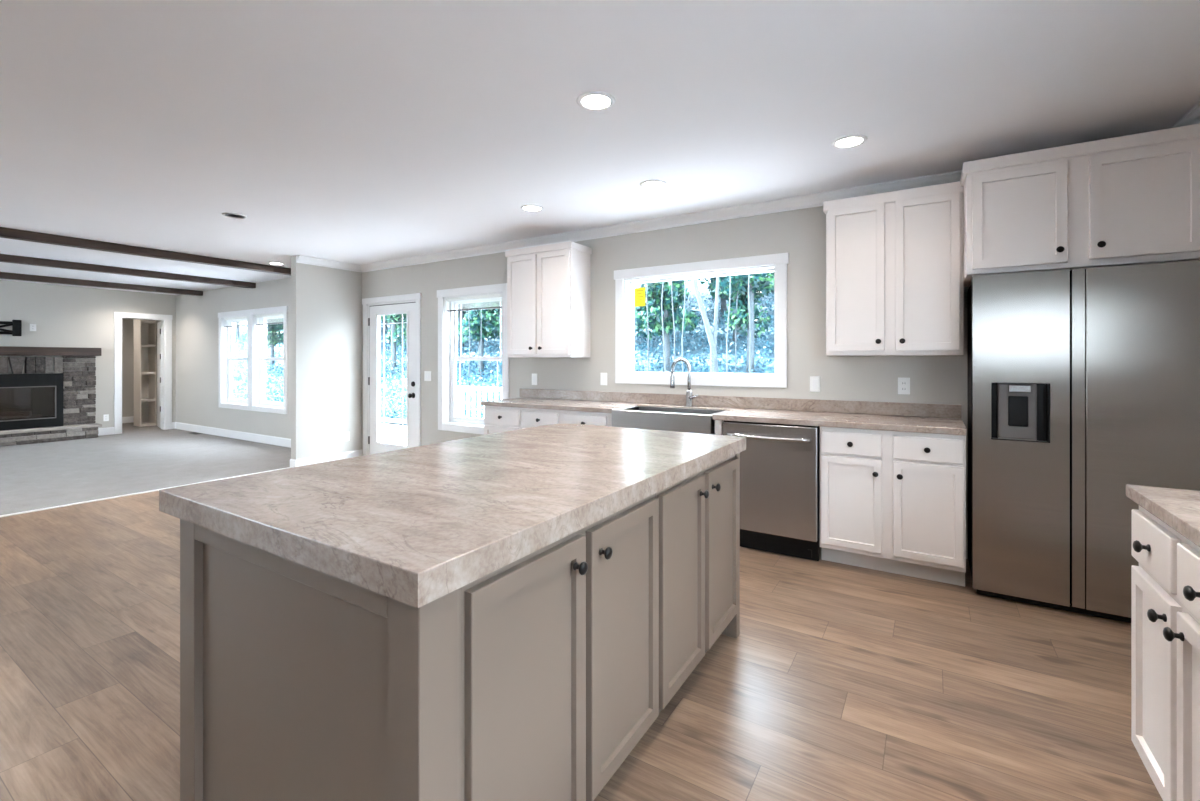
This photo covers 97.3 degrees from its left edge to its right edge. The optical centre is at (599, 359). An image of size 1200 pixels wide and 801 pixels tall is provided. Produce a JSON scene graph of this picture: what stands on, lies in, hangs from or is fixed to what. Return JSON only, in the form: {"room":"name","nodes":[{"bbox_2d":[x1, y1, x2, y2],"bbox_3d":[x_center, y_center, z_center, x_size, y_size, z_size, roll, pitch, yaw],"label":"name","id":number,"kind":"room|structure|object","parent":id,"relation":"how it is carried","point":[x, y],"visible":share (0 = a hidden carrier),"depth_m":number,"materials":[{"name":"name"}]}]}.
{"room":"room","nodes":[
{"label":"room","id":0,"kind":"room"},
{"bbox_2d":[0,280,175,427],"bbox_3d":[-9.919,0.037,6.977,0.120,2.515,7.085,0,0,32],"label":"wall","id":1,"kind":"structure","parent":0,"point":[63,316],"depth_m":8.83,"materials":[{"name":"paint"}]},
{"bbox_2d":[0,320,21,335],"bbox_3d":[-9.171,-0.497,7.992,0.068,0.255,0.570,0,0,32],"label":"tv bracket","id":2,"kind":"object","parent":1,"relation":"attached to","point":[16,325],"visible":1,"depth_m":8.15,"materials":[{"name":"black metal"}]},
{"bbox_2d":[30,324,35,330],"bbox_3d":[-8.976,-0.515,8.361,0.006,0.116,0.072,0,0,32],"label":"wall outlet","id":3,"kind":"object","parent":1,"relation":"attached to","point":[32,326],"visible":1,"depth_m":8.36,"materials":[{"name":"white plastic"}]},
{"bbox_2d":[98,427,113,435],"bbox_3d":[-8.514,1.230,9.091,0.014,0.130,0.240,0,0,32],"label":"baseboard","id":4,"kind":"structure","parent":1,"relation":"attached to","point":[109,430],"depth_m":9.10,"materials":[{"name":"white wood"}]},
{"bbox_2d":[103,414,108,420],"bbox_3d":[-8.512,0.995,9.102,0.006,0.116,0.072,0,0,32],"label":"wall outlet","id":5,"kind":"object","parent":1,"relation":"attached to","point":[106,416],"visible":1,"depth_m":9.10,"materials":[{"name":"white plastic"}]},
{"bbox_2d":[122,319,133,416],"bbox_3d":[-9.327,0.037,9.851,1.930,2.515,1.585,0,0,32],"label":"wall","id":6,"kind":"structure","parent":0,"point":[127,324],"depth_m":10.86,"materials":[{"name":"paint"}]},
{"bbox_2d":[122,416,133,422],"bbox_3d":[-10.027,1.230,10.350,0.014,0.130,1.485,0,0,32],"label":"baseboard","id":7,"kind":"structure","parent":6,"relation":"attached to","point":[130,419],"depth_m":10.86,"materials":[{"name":"white wood"}]},
{"bbox_2d":[0,467,289,516],"bbox_3d":[-5.162,1.289,3.994,0.026,0.012,7.085,0,0,32],"label":"trim","id":8,"kind":"structure","parent":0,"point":[288,467],"depth_m":4.93,"materials":[{"name":"white wood"}]},
{"bbox_2d":[0,422,290,515],"bbox_3d":[-8.424,1.323,6.040,7.710,0.064,7.385,0,0,32],"label":"floor","id":9,"kind":"structure","parent":0,"point":[34,476],"depth_m":6.53,"materials":[{"name":"grey carpet"}]},
{"bbox_2d":[0,346,101,445],"bbox_3d":[-8.954,0.542,8.083,0.335,1.494,1.975,0,0,32],"label":"fireplace","id":10,"kind":"object","parent":9,"relation":"on","point":[32,411],"visible":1,"depth_m":8.40,"materials":[{"name":"stone"}]},
{"bbox_2d":[134,319,155,426],"bbox_3d":[-8.965,0.242,10.406,0.354,2.095,0.250,0,0,32],"label":"closet shelving","id":11,"kind":"object","parent":9,"relation":"on","point":[144,330],"visible":0.91,"depth_m":10.42,"materials":[{"name":"beige wood"}]},
{"bbox_2d":[291,256,362,466],"bbox_3d":[-3.368,0.037,6.553,0.124,2.515,0.844,0,0,32],"label":"wall","id":12,"kind":"structure","parent":0,"point":[326,302],"depth_m":6.47,"materials":[{"name":"paint"}]},
{"bbox_2d":[290,459,296,467],"bbox_3d":[-3.595,1.230,6.189,0.124,0.130,0.014,0,0,32],"label":"baseboard","id":13,"kind":"structure","parent":12,"relation":"attached to","point":[293,463],"depth_m":6.18,"materials":[{"name":"white wood"}]},
{"bbox_2d":[296,255,362,272],"bbox_3d":[-3.294,-1.180,6.506,0.078,0.080,0.844,0,0,32],"label":"crown molding","id":14,"kind":"structure","parent":12,"relation":"attached to","point":[299,258],"depth_m":6.45,"materials":[{"name":"white wood"}]},
{"bbox_2d":[344,432,348,441],"bbox_3d":[-3.214,0.972,6.701,0.006,0.116,0.072,0,0,32],"label":"wall outlet","id":15,"kind":"object","parent":12,"relation":"attached to","point":[346,434],"visible":1,"depth_m":6.70,"materials":[{"name":"white plastic"}]},
{"bbox_2d":[156,206,968,558],"bbox_3d":[-3.215,0.037,7.043,15.470,2.515,0.150,0,0,32],"label":"wall","id":16,"kind":"structure","parent":0,"point":[800,233],"depth_m":4.87,"materials":[{"name":"paint"}]},
{"bbox_2d":[114,312,171,433],"bbox_3d":[-8.523,0.228,9.743,0.735,2.135,0.875,0,0,32],"label":"door frame","id":17,"kind":"structure","parent":16,"relation":"in","point":[164,327],"depth_m":9.80,"materials":[{"name":"wood"}]},
{"bbox_2d":[175,422,290,447],"bbox_3d":[-5.595,1.230,8.439,5.654,0.130,0.014,0,0,32],"label":"baseboard","id":18,"kind":"structure","parent":16,"relation":"attached to","point":[266,439],"depth_m":8.66,"materials":[{"name":"white wood"}]},
{"bbox_2d":[218,310,249,410],"bbox_3d":[-5.995,0.001,8.773,1.108,1.612,0.173,0,0,32],"label":"window","id":19,"kind":"structure","parent":16,"relation":"in","point":[226,400],"depth_m":8.95,"materials":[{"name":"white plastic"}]},
{"bbox_2d":[224,316,246,326],"bbox_3d":[-6.011,-0.428,8.745,0.871,0.556,0.041,0,0,32],"label":"window blind","id":20,"kind":"object","parent":19,"relation":"attached to","point":[237,319],"visible":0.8,"depth_m":8.75,"materials":[{"name":"grey plastic"}]},
{"bbox_2d":[230,360,246,397],"bbox_3d":[-5.981,0.326,8.793,0.751,0.649,0.008,0,0,32],"label":"window pane","id":21,"kind":"object","parent":19,"relation":"attached to","point":[231,361],"depth_m":9.00,"materials":[{"name":"glass"}]},
{"bbox_2d":[250,306,287,413],"bbox_3d":[-5.074,0.001,8.195,1.122,1.612,0.173,0,0,32],"label":"window","id":22,"kind":"structure","parent":16,"relation":"in","point":[257,332],"depth_m":8.38,"materials":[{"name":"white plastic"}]},
{"bbox_2d":[266,325,266,357],"bbox_3d":[-5.045,-0.337,8.243,0.778,0.619,0.008,0,0,32],"label":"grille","id":23,"kind":"object","parent":22,"relation":"attached to","point":[266,325],"depth_m":8.41,"materials":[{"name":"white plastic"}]},
{"bbox_2d":[256,313,282,324],"bbox_3d":[-5.091,-0.428,8.169,0.886,0.556,0.041,0,0,32],"label":"window blind","id":24,"kind":"object","parent":22,"relation":"attached to","point":[279,315],"visible":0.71,"depth_m":8.16,"materials":[{"name":"grey plastic"}]},
{"bbox_2d":[262,360,281,400],"bbox_3d":[-5.061,0.326,8.217,0.766,0.649,0.008,0,0,32],"label":"window pane","id":25,"kind":"object","parent":22,"relation":"attached to","point":[263,361],"depth_m":8.42,"materials":[{"name":"glass"}]},
{"bbox_2d":[362,293,421,455],"bbox_3d":[-2.570,0.250,6.608,1.133,2.090,0.204,0,0,32],"label":"door","id":26,"kind":"structure","parent":16,"relation":"in","point":[409,304],"depth_m":6.58,"materials":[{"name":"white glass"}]},
{"bbox_2d":[378,314,406,445],"bbox_3d":[-2.583,0.241,6.591,0.590,1.628,0.008,0,0,32],"label":"grille","id":27,"kind":"object","parent":26,"relation":"attached to","point":[379,443],"depth_m":6.68,"materials":[{"name":"white plastic"}]},
{"bbox_2d":[424,371,430,380],"bbox_3d":[-2.024,0.188,6.203,0.118,0.116,0.009,0,0,32],"label":"light switch","id":28,"kind":"object","parent":16,"relation":"attached to","point":[427,374],"visible":1,"depth_m":6.20,"materials":[{"name":"white plastic"}]},
{"bbox_2d":[437,283,508,434],"bbox_3d":[-1.373,0.001,5.875,1.103,1.612,0.173,0,0,32],"label":"window","id":29,"kind":"structure","parent":16,"relation":"in","point":[448,420],"depth_m":6.06,"materials":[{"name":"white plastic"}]},
{"bbox_2d":[446,294,501,339],"bbox_3d":[-1.390,-0.428,5.848,0.865,0.556,0.041,0,0,32],"label":"window blind","id":30,"kind":"object","parent":29,"relation":"attached to","point":[494,296],"visible":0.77,"depth_m":5.85,"materials":[{"name":"grey plastic"}]},
{"bbox_2d":[455,360,497,416],"bbox_3d":[-1.360,0.326,5.896,0.745,0.649,0.008,0,0,32],"label":"grille","id":31,"kind":"object","parent":29,"relation":"attached to","point":[459,409],"depth_m":6.05,"materials":[{"name":"white plastic"}]},
{"bbox_2d":[460,303,500,356],"bbox_3d":[-1.344,-0.337,5.923,0.757,0.619,0.008,0,0,32],"label":"window pane","id":32,"kind":"object","parent":29,"relation":"attached to","point":[462,303],"depth_m":6.08,"materials":[{"name":"clear glass"}]},
{"bbox_2d":[532,374,536,384],"bbox_3d":[-0.664,0.195,5.351,0.072,0.116,0.009,0,0,32],"label":"light switch","id":33,"kind":"object","parent":16,"relation":"attached to","point":[534,376],"visible":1,"depth_m":5.34,"materials":[{"name":"white plastic"}]},
{"bbox_2d":[505,241,591,357],"bbox_3d":[-0.508,-0.541,5.036,0.786,1.032,0.370,0,0,32],"label":"upper cabinet","id":34,"kind":"object","parent":16,"relation":"attached to","point":[548,286],"visible":1,"depth_m":4.89,"materials":[{"name":"white wood"}]},
{"bbox_2d":[600,373,606,384],"bbox_3d":[0.035,0.177,4.912,0.072,0.116,0.009,0,0,32],"label":"light switch","id":35,"kind":"object","parent":16,"relation":"attached to","point":[603,376],"visible":1,"depth_m":4.91,"materials":[{"name":"white plastic"}]},
{"bbox_2d":[360,170,961,271],"bbox_3d":[0.026,-1.180,4.877,7.436,0.080,0.078,0,0,32],"label":"crown molding","id":36,"kind":"structure","parent":16,"relation":"attached to","point":[815,199],"depth_m":4.43,"materials":[{"name":"white wood"}]},
{"bbox_2d":[614,253,788,387],"bbox_3d":[0.824,-0.303,4.498,1.541,1.030,0.173,0,0,32],"label":"window","id":37,"kind":"structure","parent":16,"relation":"in","point":[625,280],"depth_m":4.39,"materials":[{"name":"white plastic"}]},
{"bbox_2d":[634,287,644,306],"bbox_3d":[0.364,-0.577,4.839,0.110,0.170,0.001,0,0,32],"label":"sticker","id":38,"kind":"object","parent":37,"relation":"attached to","point":[639,293],"visible":1,"depth_m":4.84,"materials":[{"name":"yellow paper"}]},
{"bbox_2d":[810,376,819,391],"bbox_3d":[1.599,0.179,3.931,0.072,0.116,0.009,0,0,32],"label":"light switch","id":39,"kind":"object","parent":16,"relation":"attached to","point":[814,380],"visible":1,"depth_m":3.93,"materials":[{"name":"white plastic"}]},
{"bbox_2d":[823,181,963,355],"bbox_3d":[1.930,-0.553,3.507,0.787,1.047,0.370,0,0,32],"label":"upper cabinet","id":40,"kind":"object","parent":16,"relation":"attached to","point":[895,259],"visible":0.99,"depth_m":3.36,"materials":[{"name":"white wood"}]},
{"bbox_2d":[898,378,909,394],"bbox_3d":[2.087,0.179,3.627,0.072,0.116,0.006,0,0,32],"label":"wall outlet","id":41,"kind":"object","parent":16,"relation":"attached to","point":[903,383],"visible":1,"depth_m":3.62,"materials":[{"name":"white plastic"}]},
{"bbox_2d":[960,124,1199,286],"bbox_3d":[2.603,-0.792,2.929,0.994,0.630,0.635,0,0,32],"label":"upper cabinet","id":42,"kind":"object","parent":16,"relation":"attached to","point":[1135,198],"visible":0.97,"depth_m":2.69,"materials":[{"name":"white wood"}]},
{"bbox_2d":[0,491,1162,800],"bbox_3d":[-1.870,1.325,1.931,7.760,0.060,7.385,0,0,32],"label":"floor","id":43,"kind":"structure","parent":0,"point":[838,681],"depth_m":2.09,"materials":[{"name":"brown wood"}]},
{"bbox_2d":[180,519,460,800],"bbox_3d":[-0.713,0.860,1.239,0.995,0.869,0.102,0,0,32],"label":"island end panel","id":44,"kind":"object","parent":43,"relation":"on","point":[299,682],"visible":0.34,"depth_m":1.16,"materials":[{"name":"grey wood"}]},
{"bbox_2d":[484,406,521,434],"bbox_3d":[-0.741,0.857,5.020,0.448,0.874,0.645,0,0,32],"label":"base cabinet","id":45,"kind":"object","parent":43,"relation":"on","point":[497,419],"visible":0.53,"depth_m":4.78,"materials":[{"name":"white wood"}]},
{"bbox_2d":[461,494,658,800],"bbox_3d":[-0.415,0.860,1.614,0.983,0.869,0.850,0,0,32],"label":"base cabinet","id":46,"kind":"object","parent":43,"relation":"on","point":[560,641],"visible":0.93,"depth_m":1.29,"materials":[{"name":"grey wood"}]},
{"bbox_2d":[159,424,745,607],"bbox_3d":[-0.273,0.395,1.996,1.097,0.059,1.892,0,0,32],"label":"countertop","id":47,"kind":"structure","parent":46,"relation":"on","point":[413,526],"depth_m":1.41,"materials":[{"name":"stone"}]},
{"bbox_2d":[521,408,611,428],"bbox_3d":[-0.153,0.857,4.651,0.940,0.874,0.645,0,0,32],"label":"base cabinet","id":48,"kind":"object","parent":43,"relation":"on","point":[530,417],"visible":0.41,"depth_m":4.44,"materials":[{"name":"white wood"}]},
{"bbox_2d":[655,455,738,712],"bbox_3d":[0.034,0.860,2.330,0.983,0.869,0.840,0,0,32],"label":"base cabinet","id":49,"kind":"object","parent":43,"relation":"on","point":[699,513],"visible":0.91,"depth_m":2.00,"materials":[{"name":"grey wood"}]},
{"bbox_2d":[715,420,723,434],"bbox_3d":[0.622,0.857,4.164,0.890,0.874,0.643,0,0,32],"label":"base cabinet","id":50,"kind":"object","parent":43,"relation":"on","point":[718,423],"visible":0.02,"depth_m":3.71,"materials":[{"name":"white wood"}]},
{"bbox_2d":[721,453,739,638],"bbox_3d":[0.225,0.860,2.736,0.995,0.869,0.050,0,0,32],"label":"island end panel","id":51,"kind":"object","parent":43,"relation":"on","point":[732,630],"visible":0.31,"depth_m":2.48,"materials":[{"name":"grey wood"}]},
{"bbox_2d":[722,420,819,560],"bbox_3d":[1.255,0.857,3.735,0.622,0.868,0.657,0,0,32],"label":"dishwasher","id":52,"kind":"object","parent":43,"relation":"on","point":[780,463],"visible":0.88,"depth_m":3.47,"materials":[{"name":"silver metal"}]},
{"bbox_2d":[820,426,965,585],"bbox_3d":[1.865,0.857,3.386,0.767,0.874,0.645,0,0,32],"label":"base cabinet","id":53,"kind":"object","parent":43,"relation":"on","point":[891,501],"visible":0.99,"depth_m":3.15,"materials":[{"name":"white wood"}]},
{"bbox_2d":[480,388,966,435],"bbox_3d":[0.604,0.355,4.185,3.758,0.125,0.632,0,0,32],"label":"countertop","id":54,"kind":"structure","parent":53,"relation":"on","point":[887,416],"depth_m":3.84,"materials":[{"name":"stone"}]},
{"bbox_2d":[612,406,727,434],"bbox_3d":[0.544,0.505,4.076,0.811,0.241,0.424,0,0,32],"label":"farmhouse sink","id":55,"kind":"object","parent":54,"relation":"in","point":[688,420],"visible":0.53,"depth_m":3.92,"materials":[{"name":"metal"}]},
{"bbox_2d":[670,358,698,406],"bbox_3d":[0.694,0.182,4.280,0.240,0.398,0.105,0,0,26],"label":"kitchen faucet","id":56,"kind":"object","parent":54,"relation":"on","point":[689,397],"visible":1,"depth_m":4.28,"materials":[{"name":"silver metal"}]},
{"bbox_2d":[968,260,1199,622],"bbox_3d":[2.591,0.408,2.914,0.910,1.758,0.630,0,0,32],"label":"refrigerator","id":57,"kind":"object","parent":43,"relation":"on","point":[1084,383],"visible":0.99,"depth_m":2.67,"materials":[{"name":"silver metal"}]},
{"bbox_2d":[1131,505,1199,800],"bbox_3d":[1.677,0.857,1.146,0.670,0.874,0.700,0,0,32],"label":"base cabinet","id":58,"kind":"object","parent":43,"relation":"on","point":[1165,584],"visible":1,"depth_m":1.36,"materials":[{"name":"white wood"}]},
{"bbox_2d":[1126,484,1199,546],"bbox_3d":[1.453,0.355,0.760,0.642,0.125,1.632,0,0,32],"label":"countertop","id":59,"kind":"structure","parent":58,"relation":"on","point":[1179,509],"depth_m":1.40,"materials":[{"name":"stone"}]},
{"bbox_2d":[0,0,1199,294],"bbox_3d":[-5.219,-1.280,3.676,15.650,0.120,7.985,0,0,32],"label":"ceiling","id":60,"kind":"structure","parent":0,"point":[359,132],"depth_m":2.56,"materials":[{"name":"paint"}]},
{"bbox_2d":[0,272,202,295],"bbox_3d":[-8.938,-1.179,6.367,0.110,0.082,7.074,0,0,32],"label":"ceiling beam","id":61,"kind":"structure","parent":60,"relation":"attached to","point":[3,275],"depth_m":8.14,"materials":[{"name":"brown wood"}]},
{"bbox_2d":[0,254,255,287],"bbox_3d":[-7.362,-1.179,5.379,0.110,0.082,7.074,0,0,32],"label":"ceiling beam","id":62,"kind":"structure","parent":60,"relation":"attached to","point":[6,258],"depth_m":6.93,"materials":[{"name":"brown wood"}]},
{"bbox_2d":[0,227,290,275],"bbox_3d":[-5.820,-1.179,4.413,0.110,0.082,7.074,0,0,32],"label":"ceiling beam","id":63,"kind":"structure","parent":60,"relation":"attached to","point":[9,233],"depth_m":5.64,"materials":[{"name":"brown wood"}]},
{"bbox_2d":[222,212,247,218],"bbox_3d":[-3.081,-1.216,4.459,0.184,0.008,0.184,0,0,32],"label":"recessed light","id":64,"kind":"object","parent":60,"relation":"in","point":[230,215],"visible":1,"depth_m":4.45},
{"bbox_2d":[268,262,284,264],"bbox_3d":[-4.083,-1.216,6.665,0.184,0.008,0.184,0,0,32],"label":"recessed light","id":65,"kind":"object","parent":60,"relation":"in","point":[273,263],"visible":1,"depth_m":6.66,"materials":[{"name":"white plastic"}]},
{"bbox_2d":[520,205,542,211],"bbox_3d":[-0.546,-1.216,4.238,0.184,0.008,0.184,0,0,32],"label":"recessed light","id":66,"kind":"object","parent":60,"relation":"in","point":[531,208],"visible":1,"depth_m":4.23,"materials":[{"name":"white plastic"}]},
{"bbox_2d":[577,91,615,110],"bbox_3d":[-0.018,-1.216,2.488,0.184,0.008,0.184,0,0,32],"label":"recessed light","id":67,"kind":"object","parent":60,"relation":"in","point":[593,100],"visible":1,"depth_m":2.48,"materials":[{"name":"white plastic"}]},
{"bbox_2d":[640,180,665,188],"bbox_3d":[0.368,-1.216,3.661,0.184,0.008,0.184,0,0,32],"label":"recessed light","id":68,"kind":"object","parent":60,"relation":"in","point":[649,184],"visible":1,"depth_m":3.66,"materials":[{"name":"white plastic"}]},
{"bbox_2d":[831,135,866,148],"bbox_3d":[1.391,-1.216,2.949,0.184,0.008,0.184,0,0,32],"label":"recessed light","id":69,"kind":"object","parent":60,"relation":"in","point":[849,141],"visible":1,"depth_m":2.94,"materials":[{"name":"white plastic"}]},
{"bbox_3d":[1.379,0.037,-0.106,0.150,2.515,7.085,0,0,32],"label":"wall","id":70,"kind":"structure","parent":0,"visible":0},
{"bbox_2d":[1172,101,1199,127],"bbox_3d":[1.283,-1.180,-0.046,0.078,0.080,7.085,0,0,32],"label":"crown molding","id":71,"kind":"structure","parent":70,"relation":"attached to","point":[1192,117],"depth_m":2.61,"materials":[{"name":"white wood"}]},
{"label":"outside","id":72,"kind":"structure","parent":0,"visible":0},
{"bbox_2d":[380,422,406,445],"bbox_3d":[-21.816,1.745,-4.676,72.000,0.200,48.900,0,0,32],"label":"ground","id":73,"kind":"structure","parent":72,"point":[391,429],"depth_m":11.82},
{"bbox_2d":[456,386,501,417],"bbox_3d":[-1.727,0.995,8.400,3.050,1.300,0.100,0,0,32],"label":"porch railing","id":74,"kind":"object","parent":73,"relation":"on","point":[468,388],"visible":0.1,"depth_m":8.61,"materials":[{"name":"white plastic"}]},
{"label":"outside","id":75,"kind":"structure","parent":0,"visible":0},
{"bbox_2d":[233,275,773,424],"bbox_3d":[0.365,-3.260,33.527,65.000,9.810,40.000,0,0,32],"label":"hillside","id":76,"kind":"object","parent":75,"point":[702,288],"depth_m":15.88,"materials":[{"name":"plant"}]},
{"bbox_2d":[236,322,239,338],"bbox_3d":[-23.053,-4.360,33.593,1.850,6.690,1.908,0,0,2],"label":"tree","id":77,"kind":"object","parent":76,"relation":"on","point":[237,328],"visible":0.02,"depth_m":33.56,"materials":[{"name":"green plant"}]},
{"bbox_2d":[265,319,282,370],"bbox_3d":[-14.524,-2.282,23.338,1.719,6.031,1.667,0,0,40],"label":"tree","id":78,"kind":"object","parent":76,"relation":"on","point":[274,338],"visible":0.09,"depth_m":23.22,"materials":[{"name":"green plant"}]},
{"bbox_2d":[380,315,397,347],"bbox_3d":[-8.803,-3.347,22.404,1.694,6.328,1.752,0,0,11],"label":"tree","id":79,"kind":"object","parent":76,"relation":"on","point":[381,317],"visible":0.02,"depth_m":22.26,"materials":[{"name":"green plant"}]},
{"bbox_2d":[381,314,406,373],"bbox_3d":[-7.338,-2.293,18.769,1.793,6.059,1.700,0,0,30],"label":"tree","id":80,"kind":"object","parent":76,"relation":"on","point":[394,335],"visible":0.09,"depth_m":18.71,"materials":[{"name":"green plant"}]},
{"bbox_2d":[458,303,472,350],"bbox_3d":[-5.243,-3.277,19.996,1.848,6.248,1.753,0,0,-27],"label":"tree","id":81,"kind":"object","parent":76,"relation":"on","point":[465,312],"visible":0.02,"depth_m":19.99,"materials":[{"name":"green plant"}]},
{"bbox_2d":[468,304,470,385],"bbox_3d":[-3.850,-1.811,15.351,0.172,6.001,0.088,0,0,-16],"label":"sapling","id":82,"kind":"object","parent":76,"relation":"on","point":[468,304],"visible":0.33,"depth_m":15.37,"materials":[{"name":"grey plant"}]},
{"bbox_2d":[458,301,501,376],"bbox_3d":[-3.762,-2.329,16.508,1.754,6.151,1.701,0,0,-8],"label":"tree","id":83,"kind":"object","parent":76,"relation":"on","point":[488,315],"visible":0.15,"depth_m":16.02,"materials":[{"name":"green plant"}]},
{"bbox_2d":[480,303,481,386],"bbox_3d":[-3.490,-1.895,15.328,0.088,6.001,0.172,0,0,36],"label":"sapling","id":84,"kind":"object","parent":76,"relation":"on","point":[481,303],"visible":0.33,"depth_m":15.37,"materials":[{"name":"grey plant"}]},
{"bbox_2d":[233,288,773,417],"bbox_3d":[-8.343,-0.712,21.510,43.103,4.741,9.118,0,0,32],"label":"undergrowth","id":85,"kind":"object","parent":76,"relation":"on","point":[239,389],"visible":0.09,"depth_m":15.97,"materials":[{"name":"green plant"}]},
{"bbox_2d":[646,283,648,371],"bbox_3d":[1.149,-1.895,12.426,0.102,6.002,0.186,0,0,15],"label":"sapling","id":86,"kind":"object","parent":76,"relation":"on","point":[647,283],"visible":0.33,"depth_m":12.39,"materials":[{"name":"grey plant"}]},
{"bbox_2d":[661,282,665,371],"bbox_3d":[1.404,-1.643,11.534,0.184,6.001,0.122,0,0,-10],"label":"sapling","id":87,"kind":"object","parent":76,"relation":"on","point":[663,282],"visible":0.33,"depth_m":11.52,"materials":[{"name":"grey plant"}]},
{"bbox_2d":[634,279,700,371],"bbox_3d":[1.641,-2.333,13.232,1.705,6.166,1.758,0,0,3],"label":"tree","id":88,"kind":"object","parent":76,"relation":"on","point":[654,292],"visible":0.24,"depth_m":12.90,"materials":[{"name":"green plant"}]},
{"bbox_2d":[671,281,674,371],"bbox_3d":[1.626,-1.811,11.989,0.172,6.001,0.088,0,0,35],"label":"sapling","id":89,"kind":"object","parent":76,"relation":"on","point":[671,281],"visible":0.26,"depth_m":11.95,"materials":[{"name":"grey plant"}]},
{"bbox_2d":[681,280,685,371],"bbox_3d":[1.869,-1.727,11.549,0.172,6.001,0.088,0,0,35],"label":"sapling","id":90,"kind":"object","parent":76,"relation":"on","point":[685,280],"visible":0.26,"depth_m":11.57,"materials":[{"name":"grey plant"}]},
{"bbox_2d":[693,277,719,372],"bbox_3d":[2.180,-1.877,11.293,0.853,6.303,0.176,0,0,9],"label":"forked tree","id":91,"kind":"object","parent":76,"relation":"on","point":[712,338],"visible":0.44,"depth_m":11.23,"materials":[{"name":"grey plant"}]},
{"bbox_2d":[698,277,726,316],"bbox_3d":[3.901,-4.371,16.885,1.894,6.642,1.836,0,0,43],"label":"tree","id":92,"kind":"object","parent":76,"relation":"on","point":[723,302],"visible":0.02,"depth_m":16.80,"materials":[{"name":"green plant"}]},
{"bbox_2d":[726,276,730,372],"bbox_3d":[2.659,-1.643,10.794,0.088,6.001,0.172,0,0,-37],"label":"sapling","id":93,"kind":"object","parent":76,"relation":"on","point":[730,276],"visible":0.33,"depth_m":10.83,"materials":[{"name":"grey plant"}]},
{"bbox_2d":[707,276,760,340],"bbox_3d":[3.763,-3.301,14.408,1.797,6.301,1.742,0,0,6],"label":"tree","id":94,"kind":"object","parent":76,"relation":"on","point":[712,286],"visible":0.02,"depth_m":14.36,"materials":[{"name":"green plant"}]},
{"bbox_2d":[735,279,737,372],"bbox_3d":[3.038,-2.063,11.879,0.102,6.002,0.186,0,0,39],"label":"sapling","id":95,"kind":"object","parent":76,"relation":"on","point":[737,279],"visible":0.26,"depth_m":11.87,"materials":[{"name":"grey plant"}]},
{"bbox_2d":[719,272,773,372],"bbox_3d":[3.443,-2.395,12.039,1.763,6.284,1.859,0,0,41],"label":"tree","id":96,"kind":"object","parent":76,"relation":"on","point":[766,283],"visible":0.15,"depth_m":11.97,"materials":[{"name":"green plant"}]},
{"bbox_2d":[748,274,750,372],"bbox_3d":[3.155,-1.853,11.039,0.102,6.002,0.186,0,0,26],"label":"sapling","id":97,"kind":"object","parent":76,"relation":"on","point":[748,274],"visible":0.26,"depth_m":11.01,"materials":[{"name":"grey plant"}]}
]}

